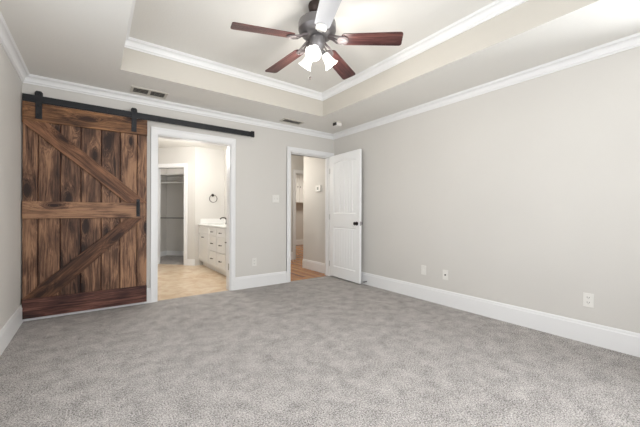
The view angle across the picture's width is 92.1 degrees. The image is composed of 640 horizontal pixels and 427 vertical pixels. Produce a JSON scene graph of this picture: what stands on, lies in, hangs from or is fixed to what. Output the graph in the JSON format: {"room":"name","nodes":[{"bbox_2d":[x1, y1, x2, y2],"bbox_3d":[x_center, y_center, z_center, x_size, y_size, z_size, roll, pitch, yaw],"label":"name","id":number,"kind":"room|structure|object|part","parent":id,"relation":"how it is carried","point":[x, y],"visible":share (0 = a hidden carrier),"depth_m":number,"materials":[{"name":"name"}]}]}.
{"room":"bedroom","nodes":[
{"label":"bedroom","id":0,"kind":"room"},
{"bbox_2d":[0,44,21,329],"bbox_3d":[-1.609,-0.377,1.115,0.120,2.900,4.940,0,0,-36],"label":"wall","id":1,"kind":"structure","parent":0,"point":[10,82],"depth_m":2.63,"materials":[{"name":"paint"}]},
{"bbox_2d":[0,304,22,355],"bbox_3d":[-1.556,0.985,1.149,0.015,0.177,4.685,0,0,-36],"label":"baseboard","id":2,"kind":"structure","parent":1,"relation":"attached to","point":[7,332],"depth_m":2.58,"materials":[{"name":"paint"}]},
{"bbox_2d":[160,169,166,251],"bbox_3d":[-4.041,-0.158,7.276,0.100,2.440,1.180,0,0,9],"label":"wall","id":3,"kind":"structure","parent":0,"point":[163,209],"depth_m":7.73,"materials":[{"name":"paint"}]},
{"bbox_2d":[167,168,183,250],"bbox_3d":[-3.191,-0.155,7.790,1.620,2.440,0.100,0,0,9],"label":"wall","id":4,"kind":"structure","parent":0,"point":[175,191],"depth_m":7.81,"materials":[{"name":"paint"}]},
{"bbox_2d":[160,251,183,256],"bbox_3d":[-3.294,1.005,7.159,1.420,0.120,1.180,0,0,9],"label":"baseboard","id":5,"kind":"structure","parent":4,"relation":"attached to","point":[162,253],"depth_m":7.79,"materials":[{"name":"paint"}]},
{"bbox_2d":[161,174,183,180],"bbox_3d":[-3.222,-0.895,7.573,1.420,0.120,0.340,0,0,9],"label":"closet shelf","id":6,"kind":"object","parent":4,"relation":"attached to","point":[168,177],"visible":0.4,"depth_m":7.77,"materials":[{"name":"white paint"}]},
{"bbox_2d":[158,147,194,258],"bbox_3d":[-3.505,-0.156,6.534,1.931,2.440,0.120,0,0,9],"label":"wall","id":7,"kind":"structure","parent":0,"point":[168,155],"depth_m":6.34,"materials":[{"name":"paint"}]},
{"bbox_2d":[158,163,187,265],"bbox_3d":[-3.106,0.016,6.462,0.780,2.100,0.142,0,0,9],"label":"trim","id":8,"kind":"structure","parent":7,"relation":"attached to","point":[173,165],"depth_m":6.36,"materials":[{"name":"paint"}]},
{"bbox_2d":[187,259,194,265],"bbox_3d":[-3.470,0.999,6.461,1.831,0.130,0.013,0,0,9],"label":"baseboard","id":9,"kind":"structure","parent":7,"relation":"attached to","point":[190,262],"depth_m":6.32,"materials":[{"name":"paint"}]},
{"bbox_2d":[22,83,332,287],"bbox_3d":[-1.393,-0.377,4.255,3.928,2.900,0.120,0,0,-36],"label":"wall","id":10,"kind":"structure","parent":0,"point":[261,159],"depth_m":4.48,"materials":[{"name":"paint"}]},
{"bbox_2d":[22,91,253,319],"bbox_3d":[-1.927,-0.088,3.718,2.413,2.246,0.120,0,0,-36],"label":"barn door","id":11,"kind":"structure","parent":10,"relation":"in","point":[84,181],"depth_m":3.29,"materials":[{"name":"brown wood"}]},
{"bbox_3d":[-2.497,-0.035,3.299,0.998,0.172,0.022,0,0,-36],"label":"rail","id":12,"kind":"part","parent":11,"relation":"part of","materials":[{"name":"brown wood"}]},
{"bbox_3d":[-2.466,-1.006,3.319,1.068,0.181,0.022,0,0,-36],"label":"rail","id":13,"kind":"part","parent":11,"relation":"part of","materials":[{"name":"brown wood"}]},
{"bbox_3d":[-2.473,0.938,3.320,1.068,0.190,0.022,0,0,-36],"label":"rail","id":14,"kind":"part","parent":11,"relation":"part of","materials":[{"name":"red wood"}]},
{"bbox_3d":[-2.492,-0.032,3.351,1.048,2.109,0.005,0,0,-36],"label":"backing panel","id":15,"kind":"part","parent":11,"relation":"part of","materials":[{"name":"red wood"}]},
{"bbox_3d":[-1.934,-1.136,3.732,2.413,0.083,0.084,0,0,-36],"label":"barn door rail","id":16,"kind":"part","parent":11,"relation":"part of","materials":[{"name":"black metal"}]},
{"bbox_3d":[-2.104,-0.065,3.570,0.036,0.200,0.003,0,0,-36],"label":"door pull","id":17,"kind":"part","parent":11,"relation":"part of","materials":[{"name":"black metal"}]},
{"bbox_2d":[23,271,286,321],"bbox_3d":[-1.734,0.983,3.927,2.998,0.177,0.015,0,0,-36],"label":"baseboard","id":18,"kind":"structure","parent":10,"relation":"attached to","point":[244,282],"depth_m":4.43,"materials":[{"name":"paint"}]},
{"bbox_2d":[150,126,235,302],"bbox_3d":[-1.650,0.014,4.069,1.047,2.115,0.160,0,0,-36],"label":"trim","id":19,"kind":"structure","parent":10,"relation":"attached to","point":[156,132],"depth_m":4.02,"materials":[{"name":"paint"}]},
{"bbox_2d":[252,258,256,265],"bbox_3d":[-0.957,0.707,4.496,0.070,0.115,0.010,0,0,-36],"label":"wall outlet","id":20,"kind":"object","parent":10,"relation":"attached to","point":[254,260],"visible":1,"depth_m":4.49,"materials":[{"name":"white plastic"}]},
{"bbox_2d":[272,195,278,202],"bbox_3d":[-0.672,-0.225,4.697,0.115,0.115,0.016,0,0,-36],"label":"light switch","id":21,"kind":"object","parent":10,"relation":"attached to","point":[275,198],"visible":1,"depth_m":4.70,"materials":[{"name":"white plastic"}]},
{"bbox_2d":[286,146,333,282],"bbox_3d":[-0.185,0.016,5.136,0.935,2.122,0.160,0,0,-36],"label":"trim","id":22,"kind":"structure","parent":10,"relation":"attached to","point":[290,150],"depth_m":5.07,"materials":[{"name":"paint"}]},
{"bbox_2d":[158,138,226,149],"bbox_3d":[-2.584,-1.402,5.769,2.090,0.060,3.736,0,0,-36],"label":"ceiling","id":23,"kind":"structure","parent":0,"point":[162,142],"depth_m":6.14,"materials":[{"name":"paint"}]},
{"bbox_2d":[195,147,223,265],"bbox_3d":[-2.355,-0.151,6.549,0.595,2.440,0.120,0,0,-36],"label":"wall","id":24,"kind":"structure","parent":0,"point":[209,163],"depth_m":6.47,"materials":[{"name":"paint"}]},
{"bbox_2d":[224,149,226,218],"bbox_3d":[-1.397,-0.147,5.824,0.100,2.439,2.420,0,0,-36],"label":"wall","id":25,"kind":"structure","parent":0,"point":[225,150],"depth_m":6.60,"materials":[{"name":"paint"}]},
{"bbox_2d":[296,203,302,239],"bbox_3d":[-0.423,-0.145,9.157,3.500,2.440,2.900,0,0,-36],"label":"wall","id":26,"kind":"structure","parent":0,"point":[299,206],"depth_m":10.62,"materials":[{"name":"paint"}]},
{"bbox_2d":[296,239,302,244],"bbox_3d":[-1.218,0.983,10.242,3.300,0.177,0.015,0,0,-36],"label":"baseboard","id":27,"kind":"structure","parent":26,"relation":"attached to","point":[298,242],"depth_m":10.61,"materials":[{"name":"paint"}]},
{"bbox_2d":[296,174,303,202],"bbox_3d":[-0.776,-0.857,10.341,0.920,1.000,0.367,0,0,-36],"label":"upper cabinet","id":28,"kind":"object","parent":26,"relation":"attached to","point":[299,178],"visible":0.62,"depth_m":10.22,"materials":[{"name":"white paint"}]},
{"bbox_3d":[-0.879,-0.857,10.092,0.451,0.980,0.027,0,0,-36],"label":"door","id":29,"kind":"part","parent":28,"relation":"part of","materials":[{"name":"white paint"}]},
{"bbox_3d":[-0.508,-0.856,10.363,0.451,0.980,0.027,0,0,-36],"label":"door","id":30,"kind":"part","parent":28,"relation":"part of","materials":[{"name":"white paint"}]},
{"bbox_2d":[291,155,324,262],"bbox_3d":[-0.203,-0.143,6.434,2.750,2.440,2.000,0,0,-36],"label":"wall","id":31,"kind":"structure","parent":0,"point":[314,168],"depth_m":5.89,"materials":[{"name":"paint"}]},
{"bbox_2d":[293,169,303,259],"bbox_3d":[-0.287,0.024,7.526,0.940,2.105,0.142,0,0,-36],"label":"trim","id":32,"kind":"structure","parent":31,"relation":"attached to","point":[298,172],"depth_m":7.22,"materials":[{"name":"paint"}]},
{"bbox_2d":[291,252,324,272],"bbox_3d":[-0.403,0.987,6.723,2.125,0.177,1.783,0,0,26],"label":"baseboard","id":33,"kind":"structure","parent":31,"relation":"attached to","point":[308,264],"depth_m":5.83,"materials":[{"name":"paint"}]},
{"bbox_2d":[315,185,320,191],"bbox_3d":[-0.033,-0.463,5.713,0.028,0.116,0.150,0,0,-36],"label":"thermostat","id":34,"kind":"object","parent":31,"relation":"attached to","point":[318,187],"visible":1,"depth_m":5.69,"materials":[{"name":"white plastic"}]},
{"bbox_2d":[0,245,639,426],"bbox_3d":[-0.038,1.103,5.222,7.505,0.050,9.720,0,0,-36],"label":"floor","id":35,"kind":"structure","parent":0,"point":[326,351],"depth_m":2.19,"materials":[{"name":"grey carpet"}]},
{"bbox_2d":[199,226,225,275],"bbox_3d":[-1.671,0.659,5.631,0.564,0.825,2.168,0,0,-36],"label":"bathroom vanity","id":36,"kind":"object","parent":35,"relation":"on","point":[212,240],"visible":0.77,"depth_m":5.58,"materials":[{"name":"white paint"}]},
{"bbox_3d":[-2.285,0.679,6.076,0.023,0.530,0.650,0,0,-36],"label":"cabinet door","id":37,"kind":"part","parent":36,"relation":"part of","materials":[{"name":"white paint"}]},
{"bbox_2d":[198,219,225,228],"bbox_3d":[-1.652,0.179,5.633,0.535,0.135,2.189,0,0,-36],"label":"countertop","id":38,"kind":"structure","parent":36,"relation":"on","point":[217,223],"depth_m":6.42,"materials":[{"name":"white stone"}]},
{"bbox_3d":[-1.950,0.815,5.616,0.023,0.260,0.450,0,0,-36],"label":"drawer","id":39,"kind":"part","parent":36,"relation":"part of","materials":[{"name":"white paint"}]},
{"bbox_3d":[-1.949,0.543,5.616,0.023,0.255,0.450,0,0,-36],"label":"drawer","id":40,"kind":"part","parent":36,"relation":"part of","materials":[{"name":"white paint"}]},
{"bbox_3d":[-1.948,0.333,5.616,0.023,0.125,0.450,0,0,-36],"label":"drawer","id":41,"kind":"part","parent":36,"relation":"part of","materials":[{"name":"white paint"}]},
{"bbox_3d":[-1.676,0.816,5.240,0.023,0.260,0.440,0,0,-36],"label":"drawer","id":42,"kind":"part","parent":36,"relation":"part of","materials":[{"name":"white paint"}]},
{"bbox_3d":[-1.675,0.544,5.240,0.023,0.255,0.440,0,0,-36],"label":"drawer","id":43,"kind":"part","parent":36,"relation":"part of","materials":[{"name":"white paint"}]},
{"bbox_3d":[-1.674,0.334,5.240,0.023,0.125,0.440,0,0,-36],"label":"drawer","id":44,"kind":"part","parent":36,"relation":"part of","materials":[{"name":"white paint"}]},
{"bbox_2d":[0,0,639,133],"bbox_3d":[0.031,-1.564,2.307,3.928,0.405,4.700,0,0,-36],"label":"ceiling","id":45,"kind":"structure","parent":0,"point":[75,41],"depth_m":2.77,"materials":[{"name":"paint"}]},
{"bbox_2d":[130,85,167,98],"bbox_3d":[-1.931,-1.364,3.489,0.360,0.010,0.210,0,0,-36],"label":"ceiling vent","id":46,"kind":"object","parent":45,"relation":"in","point":[134,89],"visible":1,"depth_m":3.48,"materials":[{"name":"white metal"}]},
{"bbox_2d":[280,118,304,124],"bbox_3d":[-0.413,-1.359,4.570,0.340,0.010,0.170,0,0,-36],"label":"ceiling vent","id":47,"kind":"object","parent":45,"relation":"in","point":[286,120],"visible":1,"depth_m":4.57,"materials":[{"name":"white metal"}]},
{"bbox_2d":[230,0,402,79],"bbox_3d":[-0.050,-1.369,2.475,1.277,0.596,1.284,0,0,-36],"label":"ceiling fan","id":48,"kind":"object","parent":45,"relation":"hanging from","point":[317,26],"visible":1,"depth_m":2.40,"materials":[{"name":"brown wood"}]},
{"bbox_3d":[-0.420,-1.365,2.305,0.470,0.006,0.138,-4,13,-22],"label":"blade","id":49,"kind":"part","parent":48,"relation":"part of","materials":[{"name":"brown wood"}]},
{"bbox_3d":[-0.316,-1.365,2.780,0.138,0.006,0.470,-16,8,-43],"label":"blade","id":50,"kind":"part","parent":48,"relation":"part of","materials":[{"name":"brown wood"}]},
{"bbox_3d":[-0.117,-1.238,2.535,0.118,0.136,0.133,0,0,-36],"label":"lamp shade","id":51,"kind":"part","parent":48,"relation":"part of","materials":[{"name":"white glass"}]},
{"bbox_3d":[-0.047,-1.238,2.347,0.127,0.136,0.125,0,0,-36],"label":"lamp shade","id":52,"kind":"part","parent":48,"relation":"part of","materials":[{"name":"white glass"}]},
{"bbox_3d":[-0.043,-1.256,2.369,0.063,0.077,0.060,0,0,-36],"label":"bulb","id":53,"kind":"part","parent":48,"relation":"part of","materials":[{"name":"white glass"}]},
{"bbox_3d":[0.052,-1.363,2.044,0.138,0.006,0.470,12,1,-11],"label":"blade","id":54,"kind":"part","parent":48,"relation":"part of","materials":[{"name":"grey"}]},
{"bbox_3d":[0.082,-1.237,2.513,0.134,0.136,0.119,0,0,-36],"label":"lamp shade","id":55,"kind":"part","parent":48,"relation":"part of","materials":[{"name":"white glass"}]},
{"bbox_3d":[0.181,-1.363,2.844,0.138,0.006,0.470,-13,-10,27],"label":"blade","id":56,"kind":"part","parent":48,"relation":"part of","materials":[{"name":"brown wood"}]},
{"bbox_3d":[0.403,-1.362,2.411,0.470,0.006,0.138,4,-12,7],"label":"blade","id":57,"kind":"part","parent":48,"relation":"part of","materials":[{"name":"brown wood"}]},
{"bbox_2d":[124,0,527,100],"bbox_3d":[0.023,-1.624,2.332,2.395,0.085,3.230,0,0,-36],"label":"trim","id":58,"kind":"structure","parent":45,"relation":"attached to","point":[497,7],"depth_m":3.19,"materials":[{"name":"paint"}]},
{"bbox_2d":[333,121,341,126],"bbox_3d":[0.256,-1.331,4.606,0.120,0.060,0.120,0,0,-36],"label":"smoke detector","id":59,"kind":"object","parent":45,"relation":"attached to","point":[335,123],"visible":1,"depth_m":4.57,"materials":[{"name":"beige paint"}]},
{"bbox_2d":[333,46,639,332],"bbox_3d":[1.662,-0.365,3.499,0.120,2.900,4.940,0,0,-36],"label":"wall","id":60,"kind":"structure","parent":0,"point":[527,193],"depth_m":2.99,"materials":[{"name":"paint"}]},
{"bbox_2d":[0,12,639,139],"bbox_3d":[0.030,-1.321,2.307,3.928,0.080,4.700,0,0,-36],"label":"trim","id":61,"kind":"structure","parent":60,"relation":"attached to","point":[7,41],"depth_m":3.28,"materials":[{"name":"paint"}]},
{"bbox_2d":[329,149,361,283],"bbox_3d":[0.395,0.041,4.986,0.151,2.032,0.801,0,0,-33],"label":"door","id":62,"kind":"structure","parent":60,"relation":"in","point":[345,168],"depth_m":4.93,"materials":[{"name":"paint"}]},
{"bbox_2d":[421,265,425,274],"bbox_3d":[1.302,0.711,3.878,0.009,0.115,0.070,0,0,-36],"label":"outlet","id":63,"kind":"object","parent":60,"relation":"attached to","point":[423,268],"visible":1,"depth_m":3.88,"materials":[{"name":"white plastic"}]},
{"bbox_2d":[443,270,447,279],"bbox_3d":[1.473,0.724,3.634,0.020,0.115,0.070,0,0,-36],"label":"outlet","id":64,"kind":"object","parent":60,"relation":"attached to","point":[445,272],"visible":1,"depth_m":3.63,"materials":[{"name":"white plastic"}]},
{"bbox_2d":[361,272,639,356],"bbox_3d":[1.607,0.996,3.454,0.015,0.177,4.685,0,0,-36],"label":"baseboard","id":65,"kind":"structure","parent":60,"relation":"attached to","point":[619,340],"depth_m":2.96,"materials":[{"name":"paint"}]},
{"bbox_2d":[583,292,593,307],"bbox_3d":[2.246,0.725,2.583,0.010,0.115,0.070,0,0,-36],"label":"wall outlet","id":66,"kind":"object","parent":60,"relation":"attached to","point":[588,299],"visible":1,"depth_m":2.58,"materials":[{"name":"white plastic"}]}
]}

